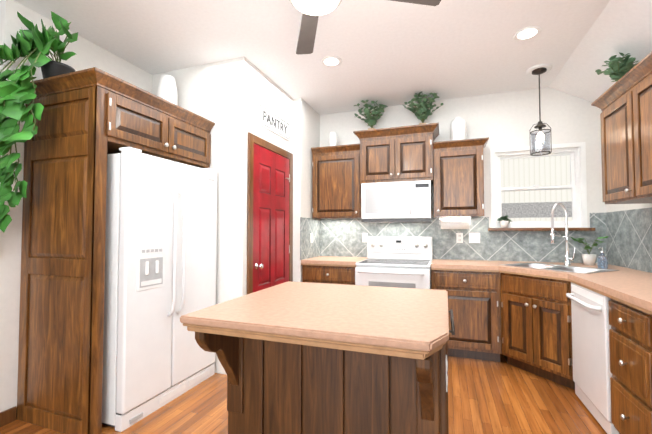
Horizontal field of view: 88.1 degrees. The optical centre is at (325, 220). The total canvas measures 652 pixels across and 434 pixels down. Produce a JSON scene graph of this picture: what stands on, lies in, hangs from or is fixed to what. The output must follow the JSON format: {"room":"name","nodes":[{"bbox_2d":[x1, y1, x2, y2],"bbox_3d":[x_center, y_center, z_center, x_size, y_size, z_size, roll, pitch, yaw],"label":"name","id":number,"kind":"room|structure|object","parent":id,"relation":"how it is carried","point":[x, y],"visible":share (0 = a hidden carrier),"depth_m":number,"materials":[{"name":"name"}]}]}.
{"room":"kitchen","nodes":[
{"label":"kitchen","id":0,"kind":"room"},
{"bbox_2d":[0,0,152,418],"bbox_3d":[-1.967,-0.157,2.755,0.120,3.000,1.180,-1,-2,20],"label":"wall","id":1,"kind":"structure","parent":0,"point":[89,54],"depth_m":2.25,"materials":[{"name":"paint"}]},
{"bbox_2d":[0,406,16,426],"bbox_3d":[-2.141,1.282,2.198,0.135,0.090,0.130,-1,-2,20],"label":"baseboard","id":2,"kind":"structure","parent":1,"relation":"attached to","point":[7,416],"depth_m":2.19,"materials":[{"name":"brown wood"}]},
{"bbox_2d":[152,56,292,374],"bbox_3d":[-1.001,-0.121,3.908,1.170,3.000,1.640,-1,-2,20],"label":"wall","id":3,"kind":"structure","parent":0,"point":[227,97],"depth_m":3.02,"materials":[{"name":"paint"}]},
{"bbox_2d":[247,132,292,293],"bbox_3d":[-0.512,0.294,3.403,0.076,2.139,0.918,-1,-2,20],"label":"door","id":4,"kind":"structure","parent":3,"relation":"attached to","point":[270,219],"depth_m":3.34,"materials":[{"name":"red paint"}]},
{"bbox_2d":[257,103,289,140],"bbox_3d":[-0.525,-1.004,3.501,0.013,0.200,0.700,-1,-2,20],"label":"sign","id":5,"kind":"object","parent":3,"relation":"attached to","point":[268,119],"visible":1,"depth_m":3.44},
{"bbox_2d":[0,354,606,433],"bbox_3d":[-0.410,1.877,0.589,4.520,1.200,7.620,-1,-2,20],"label":"floor","id":6,"kind":"structure","parent":0,"point":[502,396],"depth_m":2.38,"materials":[{"name":"brown wood"}]},
{"bbox_2d":[17,67,214,433],"bbox_3d":[-1.544,0.222,2.626,0.745,2.235,1.112,-1,-2,20],"label":"tall cabinet","id":7,"kind":"object","parent":6,"relation":"on","point":[90,120],"visible":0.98,"depth_m":2.16,"materials":[{"name":"brown wood"}]},
{"bbox_2d":[0,11,77,232],"bbox_3d":[-1.968,-0.554,2.185,0.699,1.643,0.511,-1,-2,20],"label":"pothos plant","id":8,"kind":"object","parent":7,"relation":"on","point":[33,43],"visible":0.98,"depth_m":2.06,"materials":[{"name":"green plant"}]},
{"bbox_2d":[157,75,177,104],"bbox_3d":[-1.437,-1.090,3.052,0.170,0.410,0.170,-1,-2,20],"label":"vase","id":9,"kind":"object","parent":7,"relation":"on","point":[167,89],"visible":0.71,"depth_m":2.99,"materials":[{"name":"white ceramic"}]},
{"bbox_2d":[102,147,216,431],"bbox_3d":[-1.435,0.441,2.662,0.809,1.800,0.904,-1,-2,20],"label":"refrigerator","id":10,"kind":"object","parent":6,"relation":"on","point":[160,246],"visible":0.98,"depth_m":2.33,"materials":[{"name":"white plastic"}]},
{"bbox_2d":[180,281,454,433],"bbox_3d":[0.064,0.840,1.547,0.995,0.932,0.940,-1,-2,20],"label":"kitchen island","id":11,"kind":"object","parent":6,"relation":"on","point":[306,358],"visible":1,"depth_m":1.34,"materials":[{"name":"brown wood"}]},
{"bbox_2d":[302,265,354,284],"bbox_3d":[0.122,0.940,3.997,0.641,0.884,0.649,-1,-2,20],"label":"base cabinet","id":12,"kind":"object","parent":6,"relation":"on","point":[329,274],"visible":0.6,"depth_m":3.73,"materials":[{"name":"brown wood"}]},
{"bbox_2d":[301,256,367,266],"bbox_3d":[0.123,0.486,4.015,0.643,0.057,0.629,-1,-2,20],"label":"countertop","id":13,"kind":"structure","parent":12,"relation":"on","point":[320,260],"depth_m":3.77,"materials":[{"name":"laminate"}]},
{"bbox_2d":[355,236,432,288],"bbox_3d":[0.765,0.781,3.705,0.762,1.185,0.758,-1,-2,20],"label":"range","id":14,"kind":"object","parent":6,"relation":"on","point":[402,262],"visible":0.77,"depth_m":3.54,"materials":[{"name":"white metal"}]},
{"bbox_2d":[431,270,500,361],"bbox_3d":[1.443,0.926,3.529,0.622,0.884,0.649,-1,-2,20],"label":"base cabinet","id":15,"kind":"object","parent":6,"relation":"on","point":[474,302],"visible":0.73,"depth_m":3.24,"materials":[{"name":"brown wood"}]},
{"bbox_2d":[431,259,564,279],"bbox_3d":[1.559,0.463,3.281,1.019,0.057,1.054,-1,-2,20],"label":"countertop","id":16,"kind":"structure","parent":15,"relation":"on","point":[437,264],"depth_m":3.22,"materials":[{"name":"laminate"}]},
{"bbox_2d":[500,272,574,389],"bbox_3d":[2.161,0.911,3.065,1.039,0.884,1.045,-1,-2,20],"label":"base cabinet","id":17,"kind":"object","parent":6,"relation":"on","point":[536,326],"visible":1,"depth_m":2.84,"materials":[{"name":"brown wood"}]},
{"bbox_2d":[566,282,619,433],"bbox_3d":[2.038,0.887,2.209,0.668,0.880,0.592,-1,-2,20],"label":"dishwasher","id":18,"kind":"object","parent":6,"relation":"on","point":[592,373],"visible":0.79,"depth_m":2.21,"materials":[{"name":"white metal"}]},
{"bbox_2d":[608,298,647,433],"bbox_3d":[1.882,0.867,1.658,0.612,0.884,0.535,-1,-2,20],"label":"base cabinet","id":19,"kind":"object","parent":6,"relation":"on","point":[630,336],"depth_m":1.79,"materials":[{"name":"brown wood"}]},
{"bbox_2d":[541,262,651,314],"bbox_3d":[1.520,0.382,0.677,0.648,0.057,5.989,-1,-2,20],"label":"countertop","id":20,"kind":"structure","parent":19,"relation":"on","point":[630,287],"depth_m":2.16,"materials":[{"name":"laminate"}]},
{"bbox_2d":[500,262,618,273],"bbox_3d":[2.063,0.519,3.029,0.500,0.195,0.740,1,-2,-25],"label":"sink basin","id":21,"kind":"object","parent":20,"relation":"in","point":[573,269],"visible":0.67,"depth_m":3.04,"materials":[{"name":"silver metal"}]},
{"bbox_2d":[550,202,575,265],"bbox_3d":[2.222,0.131,3.173,0.231,0.599,0.204,-1,-2,20],"label":"spring faucet","id":22,"kind":"object","parent":20,"relation":"on","point":[568,258],"visible":0.98,"depth_m":3.19,"materials":[{"name":"silver metal"}]},
{"bbox_2d":[571,236,608,265],"bbox_3d":[2.501,0.289,3.198,0.265,0.284,0.276,-1,-2,20],"label":"potted plant","id":23,"kind":"object","parent":20,"relation":"on","point":[589,259],"visible":1,"depth_m":3.20,"materials":[{"name":"white ceramic"}]},
{"bbox_2d":[597,247,607,268],"bbox_3d":[2.433,0.330,2.967,0.079,0.188,0.079,-1,-2,20],"label":"soap dispenser","id":24,"kind":"object","parent":20,"relation":"on","point":[602,260],"visible":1,"depth_m":2.95,"materials":[{"name":"blue glass"}]},
{"bbox_2d":[644,312,651,433],"bbox_3d":[1.691,0.851,1.119,0.612,0.884,0.760,-1,-2,20],"label":"base cabinet","id":25,"kind":"object","parent":6,"relation":"on","point":[647,317],"depth_m":1.61,"materials":[{"name":"brown wood"}]},
{"bbox_2d":[293,98,319,281],"bbox_3d":[-0.232,-0.113,4.176,0.100,3.000,0.620,-1,-2,20],"label":"wall","id":26,"kind":"structure","parent":0,"point":[306,127],"depth_m":3.92,"materials":[{"name":"paint"}]},
{"bbox_2d":[300,217,319,259],"bbox_3d":[-0.189,0.218,4.124,0.010,0.485,0.610,-1,-2,20],"label":"tile backsplash","id":27,"kind":"structure","parent":26,"relation":"attached to","point":[307,225],"depth_m":4.07,"materials":[{"name":"grey tile"}]},
{"bbox_2d":[14,0,609,114],"bbox_3d":[-2.257,-1.551,1.351,7.240,0.100,7.620,-1,-2,20],"label":"ceiling","id":28,"kind":"structure","parent":0,"point":[391,53],"depth_m":2.73,"materials":[{"name":"paint"}]},
{"bbox_2d":[321,56,341,66],"bbox_3d":[0.050,-1.442,3.066,0.190,0.012,0.190,-1,-2,20],"label":"recessed light","id":29,"kind":"object","parent":28,"relation":"in","point":[331,61],"visible":1,"depth_m":3.06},
{"bbox_2d":[289,0,440,54],"bbox_3d":[-0.054,-1.299,1.751,1.065,0.375,1.065,-1,-2,37],"label":"ceiling fan","id":30,"kind":"object","parent":28,"relation":"hanging from","point":[311,10],"visible":1,"depth_m":1.88,"materials":[{"name":"grey metal"}]},
{"bbox_2d":[513,26,540,40],"bbox_3d":[1.572,-1.455,2.633,0.190,0.012,0.190,-1,-2,20],"label":"recessed light","id":31,"kind":"object","parent":28,"relation":"in","point":[527,33],"visible":1,"depth_m":2.62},
{"bbox_2d":[526,64,551,155],"bbox_3d":[2.032,-1.034,3.200,0.210,0.816,0.210,-1,-2,20],"label":"pendant light","id":32,"kind":"object","parent":28,"relation":"hanging from","point":[539,69],"visible":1,"depth_m":3.18,"materials":[{"name":"clear glass"}]},
{"bbox_2d":[320,87,605,261],"bbox_3d":[1.399,-0.118,3.990,3.340,3.000,0.120,-1,-2,20],"label":"wall","id":33,"kind":"structure","parent":0,"point":[505,119],"depth_m":3.74,"materials":[{"name":"paint"}]},
{"bbox_2d":[311,144,360,218],"bbox_3d":[0.164,-0.453,4.176,0.609,0.860,0.369,-1,-2,20],"label":"upper cabinet","id":34,"kind":"object","parent":33,"relation":"attached to","point":[336,189],"visible":0.96,"depth_m":4.03,"materials":[{"name":"brown wood"}]},
{"bbox_2d":[329,132,337,145],"bbox_3d":[0.091,-0.993,4.248,0.120,0.220,0.120,-1,-2,20],"label":"vase","id":35,"kind":"object","parent":34,"relation":"on","point":[333,138],"visible":0.65,"depth_m":4.20,"materials":[{"name":"white ceramic"}]},
{"bbox_2d":[353,123,438,183],"bbox_3d":[0.826,-0.726,3.922,0.937,0.600,0.422,-1,-2,20],"label":"upper cabinet","id":36,"kind":"object","parent":33,"relation":"attached to","point":[398,154],"visible":1,"depth_m":3.76,"materials":[{"name":"brown wood"}]},
{"bbox_2d":[354,100,387,129],"bbox_3d":[0.541,-1.232,4.058,0.405,0.416,0.400,-1,-2,20],"label":"plant","id":37,"kind":"object","parent":36,"relation":"on","point":[370,121],"visible":0.98,"depth_m":4.00,"materials":[{"name":"green plant"}]},
{"bbox_2d":[361,180,431,222],"bbox_3d":[0.822,-0.199,3.895,0.762,0.445,0.444,-1,-2,20],"label":"microwave","id":38,"kind":"object","parent":36,"relation":"attached to","point":[399,202],"visible":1,"depth_m":3.73,"materials":[{"name":"white glass"}]},
{"bbox_2d":[403,91,443,124],"bbox_3d":[1.103,-1.248,3.844,0.460,0.435,0.370,-1,-2,20],"label":"plant","id":39,"kind":"object","parent":36,"relation":"on","point":[422,111],"visible":0.9,"depth_m":3.81,"materials":[{"name":"green plant"}]},
{"bbox_2d":[433,137,488,217],"bbox_3d":[1.478,-0.440,3.709,0.548,0.805,0.369,-1,-2,20],"label":"upper cabinet","id":40,"kind":"object","parent":33,"relation":"attached to","point":[458,178],"visible":1,"depth_m":3.57,"materials":[{"name":"brown wood"}]},
{"bbox_2d":[439,217,469,228],"bbox_3d":[1.430,0.032,3.741,0.320,0.134,0.120,-1,-2,20],"label":"paper towel","id":41,"kind":"object","parent":40,"relation":"attached to","point":[455,223],"visible":1,"depth_m":3.70,"materials":[{"name":"white paper"}]},
{"bbox_2d":[450,117,466,140],"bbox_3d":[1.473,-0.993,3.747,0.170,0.300,0.170,-1,-2,20],"label":"vase","id":42,"kind":"object","parent":40,"relation":"on","point":[458,128],"visible":0.77,"depth_m":3.68,"materials":[{"name":"white ceramic"}]},
{"bbox_2d":[320,213,603,262],"bbox_3d":[1.373,0.197,3.921,3.090,0.515,0.010,-1,-2,20],"label":"tile backsplash","id":43,"kind":"structure","parent":33,"relation":"attached to","point":[338,237],"depth_m":3.81,"materials":[{"name":"grey tile"}]},
{"bbox_2d":[362,233,367,241],"bbox_3d":[0.489,0.219,4.224,0.070,0.115,0.008,-1,-2,20],"label":"outlet","id":44,"kind":"object","parent":43,"relation":"attached to","point":[364,237],"visible":0.88,"depth_m":4.22,"materials":[{"name":"white plastic"}]},
{"bbox_2d":[456,233,462,242],"bbox_3d":[1.530,0.203,3.855,0.070,0.115,0.008,-1,-2,20],"label":"outlet","id":45,"kind":"object","parent":43,"relation":"attached to","point":[459,237],"visible":1,"depth_m":3.85,"materials":[{"name":"white plastic"}]},
{"bbox_2d":[469,233,479,242],"bbox_3d":[1.675,0.201,3.801,0.115,0.115,0.012,-1,-2,20],"label":"light switch","id":46,"kind":"object","parent":43,"relation":"attached to","point":[474,237],"visible":1,"depth_m":3.80,"materials":[{"name":"white plastic"}]},
{"bbox_2d":[488,142,595,230],"bbox_3d":[2.271,-0.345,3.627,0.970,0.919,0.175,-1,-2,20],"label":"kitchen window","id":47,"kind":"structure","parent":33,"relation":"in","point":[577,185],"depth_m":3.60,"materials":[{"name":"white wood"}]},
{"bbox_2d":[497,215,512,227],"bbox_3d":[1.954,0.015,3.676,0.149,0.136,0.132,-1,-2,20],"label":"potted plant","id":48,"kind":"object","parent":47,"relation":"on","point":[505,222],"visible":1,"depth_m":3.65,"materials":[{"name":"white ceramic"}]},
{"bbox_2d":[549,0,651,101],"bbox_3d":[1.437,-1.424,0.036,0.600,0.436,7.620,-1,-2,20],"label":"ceiling","id":49,"kind":"structure","parent":0,"point":[624,27],"depth_m":2.62,"materials":[{"name":"paint"}]},
{"bbox_2d":[606,203,651,265],"bbox_3d":[1.643,-0.247,-0.137,0.120,3.000,7.500,-1,-2,20],"label":"wall","id":50,"kind":"structure","parent":0,"point":[615,207],"depth_m":3.06,"materials":[{"name":"paint"}]},
{"bbox_2d":[595,79,640,203],"bbox_3d":[2.294,-0.560,2.409,0.342,0.845,0.567,-1,-2,20],"label":"upper cabinet","id":51,"kind":"object","parent":50,"relation":"attached to","point":[614,191],"depth_m":2.54,"materials":[{"name":"brown wood"}]},
{"bbox_2d":[595,52,637,81],"bbox_3d":[2.281,-1.129,2.614,0.268,0.300,0.280,-1,-2,20],"label":"potted plant","id":52,"kind":"object","parent":51,"relation":"on","point":[618,69],"visible":0.73,"depth_m":2.59,"materials":[{"name":"plant"}]},
{"bbox_2d":[604,207,651,272],"bbox_3d":[1.833,0.093,0.581,0.010,0.515,6.000,-1,-2,20],"label":"tile backsplash","id":53,"kind":"structure","parent":50,"relation":"attached to","point":[628,243],"depth_m":2.96,"materials":[{"name":"grey tile"}]},
{"bbox_2d":[623,51,651,202],"bbox_3d":[2.138,-0.573,1.970,0.342,0.845,0.634,-1,-2,20],"label":"upper cabinet","id":54,"kind":"object","parent":50,"relation":"attached to","point":[624,103],"depth_m":2.20,"materials":[{"name":"brown wood"}]},
{"label":"outside","id":55,"kind":"structure","parent":0,"visible":0},
{"bbox_2d":[500,155,571,220],"bbox_3d":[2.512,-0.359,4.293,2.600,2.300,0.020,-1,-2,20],"label":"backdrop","id":56,"kind":"structure","parent":55,"point":[535,205],"depth_m":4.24,"materials":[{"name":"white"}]}
]}

